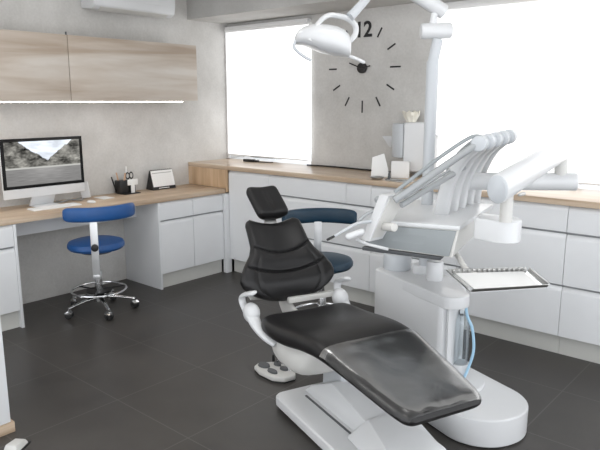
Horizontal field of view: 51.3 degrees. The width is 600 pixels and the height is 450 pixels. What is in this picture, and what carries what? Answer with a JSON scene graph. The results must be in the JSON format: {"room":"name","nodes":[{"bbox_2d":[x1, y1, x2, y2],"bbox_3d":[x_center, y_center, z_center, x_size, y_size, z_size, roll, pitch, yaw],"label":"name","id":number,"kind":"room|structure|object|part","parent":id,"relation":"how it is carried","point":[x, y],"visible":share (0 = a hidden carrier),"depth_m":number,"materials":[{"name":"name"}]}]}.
{"room":"dental clinic","nodes":[
{"label":"dental clinic","id":0,"kind":"room"},
{"bbox_2d":[0,0,244,303],"bbox_3d":[-2.470,-0.632,4.154,0.200,2.620,6.700,10,15,40],"label":"wall","id":1,"kind":"structure","parent":0,"point":[143,137],"depth_m":5.08,"materials":[{"name":"paint"}]},
{"bbox_2d":[0,29,70,100],"bbox_3d":[-2.164,-1.023,3.998,0.357,0.447,1.281,10,15,40],"label":"upper cabinet","id":2,"kind":"object","parent":1,"relation":"attached to","point":[34,66],"visible":1,"depth_m":4.17,"materials":[{"name":"brown wood"}]},
{"bbox_2d":[0,101,182,101],"bbox_3d":[-1.705,-0.852,4.315,0.018,0.010,2.245,10,15,40],"label":"led strip","id":3,"kind":"object","parent":2,"relation":"attached to","point":[0,101],"visible":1,"depth_m":4.53,"materials":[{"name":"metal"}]},
{"bbox_2d":[81,0,174,17],"bbox_3d":[-1.343,-1.814,4.927,0.209,0.304,0.740,10,15,40],"label":"air conditioner","id":4,"kind":"object","parent":1,"relation":"attached to","point":[150,8],"visible":1,"depth_m":4.89,"materials":[{"name":"white plastic"}]},
{"bbox_3d":[-1.266,-1.827,4.856,0.004,0.190,0.690,10,15,40],"label":"panel","id":5,"kind":"part","parent":4,"relation":"part of","materials":[{"name":"white plastic"}]},
{"bbox_2d":[65,32,197,100],"bbox_3d":[-1.372,-1.212,4.894,0.357,0.468,1.157,10,15,40],"label":"upper cabinet","id":6,"kind":"object","parent":1,"relation":"attached to","point":[100,69],"visible":0.91,"depth_m":4.72,"materials":[{"name":"brown wood"}]},
{"bbox_2d":[225,33,230,157],"bbox_3d":[-0.689,-1.227,5.961,0.022,1.178,0.026,10,15,40],"label":"trim","id":7,"kind":"structure","parent":1,"relation":"attached to","point":[228,155],"depth_m":5.96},
{"bbox_2d":[0,259,599,449],"bbox_3d":[-0.353,1.059,2.622,5.800,0.100,6.700,10,15,40],"label":"floor","id":8,"kind":"structure","parent":0,"point":[174,370],"depth_m":3.43,"materials":[{"name":"tile"}]},
{"bbox_2d":[0,318,14,436],"bbox_3d":[-1.733,0.614,2.758,0.545,0.720,0.645,10,15,40],"label":"base cabinet","id":9,"kind":"object","parent":8,"relation":"on","point":[7,425],"visible":1,"depth_m":2.84,"materials":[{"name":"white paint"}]},
{"bbox_3d":[-1.540,0.627,2.587,0.020,0.658,0.620,10,15,40],"label":"door","id":10,"kind":"part","parent":9,"relation":"part of","materials":[{"name":"white paint"}]},
{"bbox_3d":[-1.733,0.943,2.823,0.545,0.050,0.645,10,15,40],"label":"board","id":11,"kind":"part","parent":9,"relation":"part of","materials":[{"name":"brown wood"}]},
{"bbox_2d":[0,224,24,330],"bbox_3d":[-2.336,0.379,3.971,0.487,0.709,0.902,10,15,40],"label":"base cabinet","id":12,"kind":"object","parent":8,"relation":"on","point":[11,303],"visible":1,"depth_m":4.10,"materials":[{"name":"white laminate"}]},
{"bbox_3d":[-2.167,0.133,3.760,0.020,0.143,0.882,10,15,40],"label":"drawer","id":13,"kind":"part","parent":12,"relation":"part of","materials":[{"name":"white paint"}]},
{"bbox_3d":[-2.167,0.425,3.818,0.020,0.426,0.882,10,15,40],"label":"door","id":14,"kind":"part","parent":12,"relation":"part of","materials":[{"name":"white paint"}]},
{"bbox_3d":[-2.046,0.313,4.298,0.487,0.709,0.018,10,15,40],"label":"panel","id":15,"kind":"part","parent":12,"relation":"part of","materials":[{"name":"white laminate"}]},
{"bbox_2d":[0,184,224,225],"bbox_3d":[-1.800,-0.112,4.505,0.495,0.038,2.943,10,15,40],"label":"countertop","id":16,"kind":"structure","parent":12,"relation":"on","point":[9,215],"depth_m":4.80,"materials":[{"name":"brown wood"}]},
{"bbox_2d":[0,136,84,206],"bbox_3d":[-1.845,-0.382,4.500,0.174,0.492,0.607,10,15,40],"label":"computer","id":17,"kind":"object","parent":16,"relation":"on","point":[39,169],"visible":1,"depth_m":4.47,"materials":[{"name":"silver metal"}]},
{"bbox_2d":[3,139,80,186],"bbox_3d":[-1.830,-0.450,4.474,0.001,0.305,0.559,10,15,40],"label":"screen","id":18,"kind":"object","parent":17,"relation":"attached to","point":[50,161],"depth_m":4.46,"materials":[{"name":"grey glass"}]},
{"bbox_2d":[27,202,81,210],"bbox_3d":[-1.753,-0.131,4.471,0.105,0.012,0.360,10,15,40],"label":"keyboard","id":19,"kind":"object","parent":16,"relation":"on","point":[72,203],"visible":1,"depth_m":4.44,"materials":[{"name":"white plastic"}]},
{"bbox_2d":[54,197,83,202],"bbox_3d":[-1.746,-0.197,4.774,0.118,0.023,0.285,10,15,40],"label":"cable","id":20,"kind":"object","parent":16,"relation":"on","point":[80,199],"visible":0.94,"depth_m":4.73,"materials":[{"name":"grey plastic"}]},
{"bbox_2d":[16,206,135,235],"bbox_3d":[-1.717,-0.057,4.705,0.018,0.146,1.123,10,15,40],"label":"rail","id":21,"kind":"object","parent":16,"relation":"attached to","point":[26,228],"visible":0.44,"depth_m":4.54,"materials":[{"name":"white laminate"}]},
{"bbox_2d":[80,181,90,198],"bbox_3d":[-1.677,-0.272,4.872,0.091,0.136,0.038,0,11,-1],"label":"box","id":22,"kind":"object","parent":16,"relation":"on","point":[85,194],"visible":0.67,"depth_m":4.86,"materials":[{"name":"white plastic"}]},
{"bbox_2d":[94,196,113,198],"bbox_3d":[-1.539,-0.215,4.913,0.140,0.003,0.100,10,15,40],"label":"paper sheet","id":23,"kind":"object","parent":16,"relation":"on","point":[100,197],"visible":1,"depth_m":4.91,"materials":[{"name":"white paper"}]},
{"bbox_2d":[115,179,140,194],"bbox_3d":[-1.422,-0.319,5.147,0.130,0.118,0.165,10,15,40],"label":"desk organizer","id":24,"kind":"object","parent":16,"relation":"on","point":[125,187],"visible":0.99,"depth_m":5.11,"materials":[{"name":"black plastic"}]},
{"bbox_2d":[146,168,175,190],"bbox_3d":[-1.207,-0.401,5.419,0.105,0.170,0.240,10,15,40],"label":"desk calendar","id":25,"kind":"object","parent":16,"relation":"on","point":[157,179],"visible":1,"depth_m":5.38,"materials":[{"name":"white paper"}]},
{"bbox_2d":[4,439,30,449],"bbox_3d":[-1.227,0.972,2.721,0.091,0.034,0.086,1,11,6],"label":"switch","id":26,"kind":"object","parent":8,"relation":"on","point":[16,444],"visible":1,"depth_m":2.72,"materials":[{"name":"white plastic"}]},
{"bbox_2d":[62,202,138,319],"bbox_3d":[-1.433,0.229,4.481,0.515,0.801,0.541,-3,12,-16],"label":"stool","id":27,"kind":"object","parent":8,"relation":"on","point":[95,245],"visible":1,"depth_m":4.33,"materials":[{"name":"blue leather"}]},
{"bbox_2d":[65,308,72,314],"bbox_3d":[-1.618,0.603,4.372,0.048,0.043,0.047,0,11,1],"label":"caster","id":28,"kind":"object","parent":27,"relation":"attached to","point":[69,312],"depth_m":4.36,"materials":[{"name":"silver metal"}]},
{"bbox_3d":[-1.545,0.552,4.443,0.036,0.050,0.217,9,14,38],"label":"leg","id":29,"kind":"part","parent":27,"relation":"part of","materials":[{"name":"silver metal"}]},
{"bbox_3d":[-1.386,0.155,4.221,0.050,0.050,0.027,-3,12,-16],"label":"knob","id":30,"kind":"part","parent":27,"relation":"part of","materials":[{"name":"black plastic"}]},
{"bbox_3d":[-1.457,0.137,4.468,0.394,0.069,0.394,-3,12,-16],"label":"seat","id":31,"kind":"part","parent":27,"relation":"part of","materials":[{"name":"blue leather"}]},
{"bbox_3d":[-1.345,-0.082,4.249,0.493,0.100,0.149,-7,13,-32],"label":"backrest","id":32,"kind":"part","parent":27,"relation":"part of","materials":[{"name":"blue leather"}]},
{"bbox_3d":[-1.434,0.475,4.510,0.330,0.019,0.315,-3,12,-16],"label":"ring plate","id":33,"kind":"part","parent":27,"relation":"part of","materials":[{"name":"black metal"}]},
{"bbox_3d":[-1.383,0.554,4.433,0.036,0.050,0.217,-7,13,-32],"label":"leg","id":34,"kind":"part","parent":27,"relation":"part of","materials":[{"name":"silver metal"}]},
{"bbox_2d":[104,309,113,315],"bbox_3d":[-1.331,0.607,4.348,0.047,0.043,0.048,4,12,19],"label":"caster","id":35,"kind":"object","parent":27,"relation":"attached to","point":[108,313],"depth_m":4.34,"materials":[{"name":"silver metal"}]},
{"bbox_3d":[-1.324,0.524,4.581,0.217,0.050,0.036,-3,12,-15],"label":"leg","id":36,"kind":"part","parent":27,"relation":"part of","materials":[{"name":"silver metal"}]},
{"bbox_2d":[130,297,138,303],"bbox_3d":[-1.219,0.555,4.609,0.048,0.043,0.047,8,14,36],"label":"caster","id":37,"kind":"object","parent":27,"relation":"attached to","point":[135,301],"depth_m":4.60,"materials":[{"name":"silver metal"}]},
{"bbox_2d":[124,194,223,289],"bbox_3d":[-1.078,0.095,5.395,0.487,0.709,0.686,10,15,40],"label":"base cabinet","id":38,"kind":"object","parent":8,"relation":"on","point":[169,243],"visible":0.93,"depth_m":5.18,"materials":[{"name":"white laminate"}]},
{"bbox_3d":[-1.297,0.144,5.147,0.487,0.709,0.018,10,15,40],"label":"panel","id":39,"kind":"part","parent":38,"relation":"part of","materials":[{"name":"white paint"}]},
{"bbox_3d":[-1.006,-0.129,5.074,0.020,0.143,0.332,10,15,40],"label":"drawer","id":40,"kind":"part","parent":38,"relation":"part of","materials":[{"name":"white paint"}]},
{"bbox_3d":[-1.006,0.163,5.132,0.020,0.426,0.332,10,15,40],"label":"door","id":41,"kind":"part","parent":38,"relation":"part of","materials":[{"name":"white paint"}]},
{"bbox_3d":[-0.787,-0.178,5.323,0.020,0.143,0.332,10,15,40],"label":"drawer","id":42,"kind":"part","parent":38,"relation":"part of","materials":[{"name":"white laminate"}]},
{"bbox_3d":[-0.787,0.114,5.381,0.020,0.426,0.332,10,15,40],"label":"door","id":43,"kind":"part","parent":38,"relation":"part of","materials":[{"name":"white paint"}]},
{"bbox_2d":[222,193,231,272],"bbox_3d":[-0.644,0.071,5.515,0.044,0.709,0.060,10,15,40],"label":"post","id":44,"kind":"object","parent":8,"relation":"on","point":[226,215],"visible":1,"depth_m":5.49,"materials":[{"name":"white paint"}]},
{"bbox_2d":[229,170,269,272],"bbox_3d":[-0.276,-0.031,5.518,0.478,0.908,0.494,10,15,40],"label":"base cabinet","id":45,"kind":"object","parent":8,"relation":"on","point":[241,210],"visible":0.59,"depth_m":5.38,"materials":[{"name":"white laminate"}]},
{"bbox_2d":[254,354,295,383],"bbox_3d":[-0.136,0.793,3.482,0.165,0.086,0.267,-10,15,-40],"label":"foot pedal","id":46,"kind":"object","parent":8,"relation":"on","point":[273,371],"visible":0.79,"depth_m":3.45,"materials":[{"name":"white plastic"}]},
{"bbox_2d":[282,208,356,307],"bbox_3d":[0.124,0.326,3.994,0.524,0.801,0.539,-1,11,-5],"label":"stool","id":47,"kind":"object","parent":8,"relation":"on","point":[341,263],"visible":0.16,"depth_m":4.11,"materials":[{"name":"leather"}]},
{"bbox_3d":[0.121,-0.056,4.117,0.493,0.100,0.149,-1,11,-5],"label":"backrest","id":48,"kind":"part","parent":47,"relation":"part of","materials":[{"name":"blue leather"}]},
{"bbox_3d":[0.140,0.237,3.966,0.394,0.069,0.394,-1,11,-5],"label":"seat","id":49,"kind":"part","parent":47,"relation":"part of","materials":[{"name":"blue leather"}]},
{"bbox_2d":[269,175,372,305],"bbox_3d":[0.287,0.064,5.040,1.007,0.908,0.494,10,15,40],"label":"base cabinet","id":50,"kind":"object","parent":8,"relation":"on","point":[297,193],"visible":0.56,"depth_m":4.71,"materials":[{"name":"white paint"}]},
{"bbox_3d":[0.048,-0.286,4.862,0.784,0.151,0.020,10,15,40],"label":"drawer","id":51,"kind":"part","parent":50,"relation":"part of","materials":[{"name":"white laminate"}]},
{"bbox_3d":[0.132,-0.036,4.837,1.006,0.302,0.020,10,15,40],"label":"drawer","id":52,"kind":"part","parent":50,"relation":"part of","materials":[{"name":"white laminate"}]},
{"bbox_3d":[0.132,0.273,4.899,1.006,0.301,0.020,10,15,40],"label":"drawer","id":53,"kind":"part","parent":50,"relation":"part of","materials":[{"name":"white paint"}]},
{"bbox_3d":[0.429,-0.222,4.538,0.219,0.151,0.020,10,15,40],"label":"drawer","id":54,"kind":"part","parent":50,"relation":"part of","materials":[{"name":"white paint"}]},
{"bbox_2d":[239,186,480,449],"bbox_3d":[0.151,0.433,2.815,0.584,1.054,1.537,-6,13,-28],"label":"dental chair","id":55,"kind":"object","parent":8,"relation":"on","point":[382,381],"visible":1,"depth_m":2.74,"materials":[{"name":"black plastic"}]},
{"bbox_3d":[-0.099,0.177,3.220,0.522,0.405,0.267,-6,13,-28],"label":"backrest","id":56,"kind":"part","parent":55,"relation":"part of","materials":[{"name":"black leather"}]},
{"bbox_3d":[0.272,0.929,2.819,0.425,0.056,0.945,-6,13,-28],"label":"plate","id":57,"kind":"part","parent":55,"relation":"part of","materials":[{"name":"white plastic"}]},
{"bbox_2d":[261,303,480,425],"bbox_3d":[0.266,0.517,2.613,0.509,0.143,1.051,-6,13,-28],"label":"seat cushion","id":58,"kind":"object","parent":55,"relation":"on","point":[380,356],"depth_m":2.43,"materials":[{"name":"black leather"}]},
{"bbox_3d":[0.320,0.824,2.833,0.228,0.148,0.832,-6,13,-28],"label":"rail","id":59,"kind":"part","parent":55,"relation":"part of","materials":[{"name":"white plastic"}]},
{"bbox_3d":[0.398,0.892,2.594,0.315,0.105,0.382,-6,13,-28],"label":"motor","id":60,"kind":"part","parent":55,"relation":"part of","materials":[{"name":"white plastic"}]},
{"bbox_2d":[369,185,457,306],"bbox_3d":[0.926,0.172,4.497,0.679,0.908,0.494,10,15,40],"label":"base cabinet","id":61,"kind":"object","parent":8,"relation":"on","point":[376,258],"visible":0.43,"depth_m":4.44,"materials":[{"name":"white laminate"}]},
{"bbox_2d":[188,158,599,208],"bbox_3d":[0.847,-0.308,4.464,4.500,0.037,0.515,10,15,40],"label":"countertop","id":62,"kind":"structure","parent":61,"relation":"on","point":[585,198],"depth_m":4.69,"materials":[{"name":"brown wood"}]},
{"bbox_2d":[188,166,228,191],"bbox_3d":[-0.822,-0.413,5.582,0.515,0.192,0.020,10,15,40],"label":"end panel","id":63,"kind":"object","parent":62,"relation":"attached to","point":[211,177],"visible":1,"depth_m":5.55,"materials":[{"name":"brown wood"}]},
{"bbox_2d":[243,159,272,162],"bbox_3d":[-0.386,-0.585,5.694,0.312,0.024,0.065,7,13,32],"label":"power adapter","id":64,"kind":"object","parent":62,"relation":"on","point":[245,160],"visible":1,"depth_m":5.70,"materials":[{"name":"black plastic"}]},
{"bbox_2d":[307,164,370,170],"bbox_3d":[0.407,-0.466,5.131,0.862,0.013,0.038,9,14,37],"label":"cable","id":65,"kind":"object","parent":62,"relation":"on","point":[307,164],"visible":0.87,"depth_m":5.20,"materials":[{"name":"black plastic"}]},
{"bbox_2d":[370,176,383,179],"bbox_3d":[0.548,-0.335,4.449,0.104,0.020,0.104,10,15,40],"label":"steel bowl","id":66,"kind":"object","parent":62,"relation":"on","point":[371,177],"visible":1,"depth_m":4.42,"materials":[{"name":"silver metal"}]},
{"bbox_2d":[371,154,387,177],"bbox_3d":[0.591,-0.432,4.561,0.140,0.178,0.034,2,11,11],"label":"sheet","id":67,"kind":"object","parent":62,"relation":"on","point":[379,165],"visible":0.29,"depth_m":4.56,"materials":[{"name":"white paper"}]},
{"bbox_2d":[385,178,414,182],"bbox_3d":[0.697,-0.313,4.349,0.180,0.015,0.100,10,15,40],"label":"plate","id":68,"kind":"object","parent":62,"relation":"on","point":[390,179],"visible":0.79,"depth_m":4.34,"materials":[{"name":"ceramic"}]},
{"bbox_2d":[391,161,409,177],"bbox_3d":[0.732,-0.405,4.559,0.132,0.114,0.090,2,11,11],"label":"glove box","id":69,"kind":"object","parent":62,"relation":"on","point":[399,169],"visible":0.96,"depth_m":4.52,"materials":[{"name":"white cardboard"}]},
{"bbox_2d":[434,134,441,168],"bbox_3d":[0.973,-0.502,4.550,0.088,0.309,0.075,10,15,40],"label":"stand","id":70,"kind":"object","parent":62,"relation":"on","point":[437,135],"visible":0.35,"depth_m":4.52,"materials":[{"name":"white plastic"}]},
{"bbox_3d":[0.770,-0.164,4.248,0.678,0.151,0.020,10,15,40],"label":"drawer","id":71,"kind":"part","parent":61,"relation":"part of","materials":[{"name":"white paint"}]},
{"bbox_3d":[0.770,0.381,4.356,0.678,0.301,0.020,10,15,40],"label":"drawer","id":72,"kind":"part","parent":61,"relation":"part of","materials":[{"name":"white paint"}]},
{"bbox_3d":[0.770,0.072,4.295,0.678,0.302,0.020,10,15,40],"label":"drawer","id":73,"kind":"part","parent":61,"relation":"part of","materials":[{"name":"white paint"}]},
{"bbox_2d":[374,253,527,447],"bbox_3d":[0.722,0.549,3.101,0.420,0.706,0.930,-6,13,-28],"label":"dental delivery unit","id":74,"kind":"object","parent":8,"relation":"on","point":[433,304],"visible":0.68,"depth_m":2.99,"materials":[{"name":"white plastic"}]},
{"bbox_2d":[412,262,425,274],"bbox_3d":[0.631,0.229,3.288,0.076,0.050,0.076,-6,13,-28],"label":"socket","id":75,"kind":"object","parent":74,"relation":"attached to","point":[417,269],"depth_m":3.26,"materials":[{"name":"white plastic"}]},
{"bbox_2d":[410,0,452,176],"label":"pole","id":76,"kind":"object","parent":74,"relation":"attached to","point":[433,30],"depth_m":3.05,"materials":[{"name":"grey plastic"}]},
{"bbox_2d":[292,0,369,63],"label":"lamp","id":77,"kind":"object","parent":76,"relation":"attached to","point":[327,39],"depth_m":2.82,"materials":[{"name":"grey plastic"}]},
{"bbox_3d":[0.009,-0.796,2.846,0.090,0.102,0.030,3,12,15],"label":"handle","id":78,"kind":"part","parent":77,"relation":"part of","materials":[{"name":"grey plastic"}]},
{"bbox_3d":[0.255,-0.777,2.918,0.099,0.048,0.016,0,11,0],"label":"handle","id":79,"kind":"part","parent":77,"relation":"part of","materials":[{"name":"white plastic"}]},
{"bbox_3d":[0.310,-1.064,2.921,0.204,0.217,0.044,-6,13,-27],"label":"drop arm","id":80,"kind":"part","parent":77,"relation":"part of","materials":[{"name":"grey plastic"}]},
{"bbox_3d":[0.551,-1.112,3.004,0.340,0.219,0.072,-2,12,-12],"label":"balance arm","id":81,"kind":"part","parent":76,"relation":"part of","materials":[{"name":"white plastic"}]},
{"bbox_2d":[326,129,578,272],"bbox_3d":[0.702,-0.130,2.844,0.805,0.589,1.136,10,15,40],"label":"console","id":82,"kind":"object","parent":76,"relation":"attached to","point":[398,224],"visible":0.98,"depth_m":2.72,"materials":[{"name":"white plastic"}]},
{"bbox_3d":[0.378,-0.039,2.757,0.203,0.202,0.099,-10,15,-41],"label":"control panel","id":83,"kind":"part","parent":82,"relation":"part of","materials":[{"name":"white plastic"}]},
{"bbox_3d":[0.395,-0.035,2.739,0.185,0.178,0.055,-10,15,-41],"label":"panel","id":84,"kind":"part","parent":82,"relation":"part of","materials":[{"name":"white plastic"}]},
{"bbox_3d":[0.478,0.064,2.743,0.404,0.109,0.031,5,12,24],"label":"panel","id":85,"kind":"part","parent":82,"relation":"part of","materials":[{"name":"grey plastic"}]},
{"bbox_3d":[0.716,-0.205,2.814,0.078,0.365,0.287,-7,13,-31],"label":"hose arm","id":86,"kind":"part","parent":82,"relation":"part of","materials":[{"name":"white plastic"}]},
{"bbox_2d":[454,252,477,272],"bbox_3d":[0.734,0.174,2.614,0.384,0.084,0.286,10,15,40],"label":"support arm","id":87,"kind":"object","parent":82,"relation":"on","point":[460,260],"depth_m":2.69,"materials":[{"name":"grey plastic"}]},
{"bbox_3d":[0.777,-0.223,2.895,0.079,0.369,0.313,-5,12,-25],"label":"hose arm","id":88,"kind":"part","parent":82,"relation":"part of","materials":[{"name":"white plastic"}]},
{"bbox_3d":[0.837,-0.240,2.976,0.079,0.372,0.340,-4,12,-20],"label":"hose arm","id":89,"kind":"part","parent":82,"relation":"part of","materials":[{"name":"white plastic"}]},
{"bbox_3d":[0.897,-0.258,3.057,0.080,0.376,0.368,-3,12,-16],"label":"hose arm","id":90,"kind":"part","parent":82,"relation":"part of","materials":[{"name":"white plastic"}]},
{"bbox_3d":[0.957,-0.276,3.137,0.080,0.379,0.398,-3,12,-13],"label":"hose arm","id":91,"kind":"part","parent":82,"relation":"part of","materials":[{"name":"white plastic"}]},
{"bbox_2d":[446,267,549,291],"bbox_3d":[0.795,0.213,2.476,0.366,0.021,0.290,-1,11,-5],"label":"tray","id":92,"kind":"object","parent":82,"relation":"attached to","point":[531,273],"visible":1,"depth_m":2.51,"materials":[{"name":"silver metal"}]},
{"bbox_2d":[456,271,538,288],"bbox_3d":[0.794,0.218,2.478,0.292,0.002,0.226,-1,11,-5],"label":"liner","id":93,"kind":"object","parent":92,"relation":"in","point":[479,280],"visible":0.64,"depth_m":2.48,"materials":[{"name":"white paper"}]},
{"bbox_3d":[0.983,-0.215,3.078,0.709,0.108,0.086,3,12,15],"label":"arm","id":94,"kind":"part","parent":82,"relation":"part of","materials":[{"name":"white plastic"}]},
{"bbox_3d":[0.832,-0.070,2.518,0.050,0.115,0.050,10,15,40],"label":"arm post","id":95,"kind":"part","parent":82,"relation":"part of","materials":[{"name":"white plastic"}]},
{"bbox_3d":[1.036,-0.261,2.723,0.091,0.240,0.839,10,15,40],"label":"arm","id":96,"kind":"part","parent":82,"relation":"part of","materials":[{"name":"white plastic"}]},
{"bbox_2d":[426,259,443,281],"bbox_3d":[0.681,0.229,3.159,0.084,0.100,0.084,-6,13,-28],"label":"cup holder","id":97,"kind":"object","parent":74,"relation":"attached to","point":[434,268],"depth_m":3.13,"materials":[{"name":"white plastic"}]},
{"bbox_2d":[445,310,450,362],"bbox_3d":[0.700,0.579,2.961,0.015,0.410,0.012,-6,13,-28],"label":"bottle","id":98,"kind":"object","parent":74,"relation":"on","point":[447,312],"depth_m":2.95,"materials":[{"name":"white plastic"}]},
{"bbox_2d":[453,358,469,375],"bbox_3d":[0.784,0.699,3.078,0.100,0.050,0.100,-6,13,-28],"label":"cap","id":99,"kind":"object","parent":74,"relation":"on","point":[460,364],"depth_m":3.04,"materials":[{"name":"white plastic"}]},
{"bbox_2d":[459,310,469,362],"bbox_3d":[0.784,0.546,3.048,0.084,0.270,0.084,-6,13,-28],"label":"water bottle","id":100,"kind":"object","parent":74,"relation":"on","point":[461,312],"depth_m":3.08,"materials":[{"name":"clear plastic"}]},
{"bbox_2d":[456,197,569,352],"bbox_3d":[1.440,0.259,4.061,0.678,0.908,0.494,10,15,40],"label":"base cabinet","id":101,"kind":"object","parent":8,"relation":"on","point":[529,317],"visible":0.52,"depth_m":3.81,"materials":[{"name":"white paint"}]},
{"bbox_3d":[1.285,0.468,3.919,0.677,0.301,0.020,10,15,40],"label":"drawer","id":102,"kind":"part","parent":101,"relation":"part of","materials":[{"name":"white laminate"}]},
{"bbox_3d":[1.285,0.159,3.858,0.677,0.302,0.020,10,15,40],"label":"drawer","id":103,"kind":"part","parent":101,"relation":"part of","materials":[{"name":"white paint"}]},
{"bbox_3d":[1.285,-0.077,3.811,0.677,0.151,0.020,10,15,40],"label":"drawer","id":104,"kind":"part","parent":101,"relation":"part of","materials":[{"name":"white paint"}]},
{"bbox_2d":[558,206,599,363],"bbox_3d":[1.954,0.346,3.624,0.678,0.908,0.494,10,15,40],"label":"base cabinet","id":105,"kind":"object","parent":8,"relation":"on","point":[579,321],"visible":0.99,"depth_m":3.59,"materials":[{"name":"white laminate"}]},
{"bbox_3d":[1.799,0.555,3.483,0.677,0.301,0.020,10,15,40],"label":"drawer","id":106,"kind":"part","parent":105,"relation":"part of","materials":[{"name":"white paint"}]},
{"bbox_3d":[1.799,0.246,3.421,0.677,0.302,0.020,10,15,40],"label":"drawer","id":107,"kind":"part","parent":105,"relation":"part of","materials":[{"name":"white paint"}]},
{"bbox_3d":[1.799,0.010,3.374,0.677,0.151,0.020,10,15,40],"label":"drawer","id":108,"kind":"part","parent":105,"relation":"part of","materials":[{"name":"white paint"}]},
{"bbox_2d":[227,0,464,174],"bbox_3d":[1.529,-0.669,4.339,5.600,2.620,0.300,10,15,40],"label":"wall","id":109,"kind":"structure","parent":0,"point":[342,135],"depth_m":4.93,"materials":[{"name":"concrete"}]},
{"bbox_2d":[224,18,310,160],"bbox_3d":[-0.306,-1.197,5.614,1.006,1.182,0.053,10,15,40],"label":"window","id":110,"kind":"structure","parent":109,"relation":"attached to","point":[267,80],"depth_m":5.59,"materials":[{"name":"white glass"}]},
{"bbox_3d":[-0.306,-1.751,5.503,1.006,0.052,0.053,10,15,40],"label":"head rail","id":111,"kind":"part","parent":110,"relation":"part of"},
{"bbox_2d":[233,156,310,164],"bbox_3d":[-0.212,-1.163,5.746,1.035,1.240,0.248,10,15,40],"label":"window sill","id":112,"kind":"structure","parent":109,"relation":"in","point":[245,157],"depth_m":5.86,"materials":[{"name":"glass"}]},
{"bbox_2d":[187,0,413,23],"bbox_3d":[1.277,-1.691,3.839,5.600,0.420,0.470,10,15,40],"label":"trim","id":113,"kind":"structure","parent":109,"relation":"attached to","point":[212,11],"depth_m":5.05,"materials":[{"name":"paint"}]},
{"bbox_2d":[329,21,400,112],"bbox_3d":[0.490,-1.240,4.918,0.688,0.702,0.034,10,15,40],"label":"wall clock","id":114,"kind":"object","parent":109,"relation":"attached to","point":[361,68],"visible":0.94,"depth_m":4.89,"materials":[{"name":"black plastic"}]},
{"bbox_2d":[382,136,391,146],"bbox_3d":[0.694,-0.643,4.810,0.119,0.085,0.080,3,12,13],"label":"wall bracket","id":115,"kind":"object","parent":109,"relation":"attached to","point":[388,139],"visible":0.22,"depth_m":4.78,"materials":[{"name":"white plastic"}]},
{"bbox_2d":[391,122,423,171],"bbox_3d":[0.814,-0.585,4.659,0.260,0.360,0.170,3,12,17],"label":"dispenser","id":116,"kind":"object","parent":109,"relation":"attached to","point":[407,137],"visible":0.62,"depth_m":4.58,"materials":[{"name":"white plastic"}]},
{"bbox_3d":[0.735,-0.635,4.674,0.095,0.252,0.164,3,12,17],"label":"tank","id":117,"kind":"part","parent":116,"relation":"part of","materials":[{"name":"grey plastic"}]},
{"bbox_2d":[402,111,419,121],"bbox_3d":[0.823,-0.801,4.606,0.108,0.084,0.130,-8,14,-36],"label":"tissue","id":118,"kind":"object","parent":116,"relation":"on","point":[409,116],"visible":0.97,"depth_m":4.58,"materials":[{"name":"white paper"}]},
{"bbox_2d":[436,0,599,185],"bbox_3d":[2.023,-0.801,3.636,2.785,1.187,0.053,10,15,40],"label":"window","id":119,"kind":"structure","parent":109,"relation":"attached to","point":[531,68],"depth_m":4.08,"materials":[{"name":"white glass"}]},
{"bbox_3d":[2.023,-1.357,3.526,2.785,0.052,0.053,10,15,40],"label":"head rail","id":120,"kind":"part","parent":119,"relation":"part of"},
{"bbox_2d":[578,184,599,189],"bbox_3d":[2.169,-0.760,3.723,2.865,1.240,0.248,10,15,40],"label":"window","id":121,"kind":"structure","parent":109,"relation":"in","point":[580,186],"depth_m":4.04,"materials":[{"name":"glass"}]}
]}

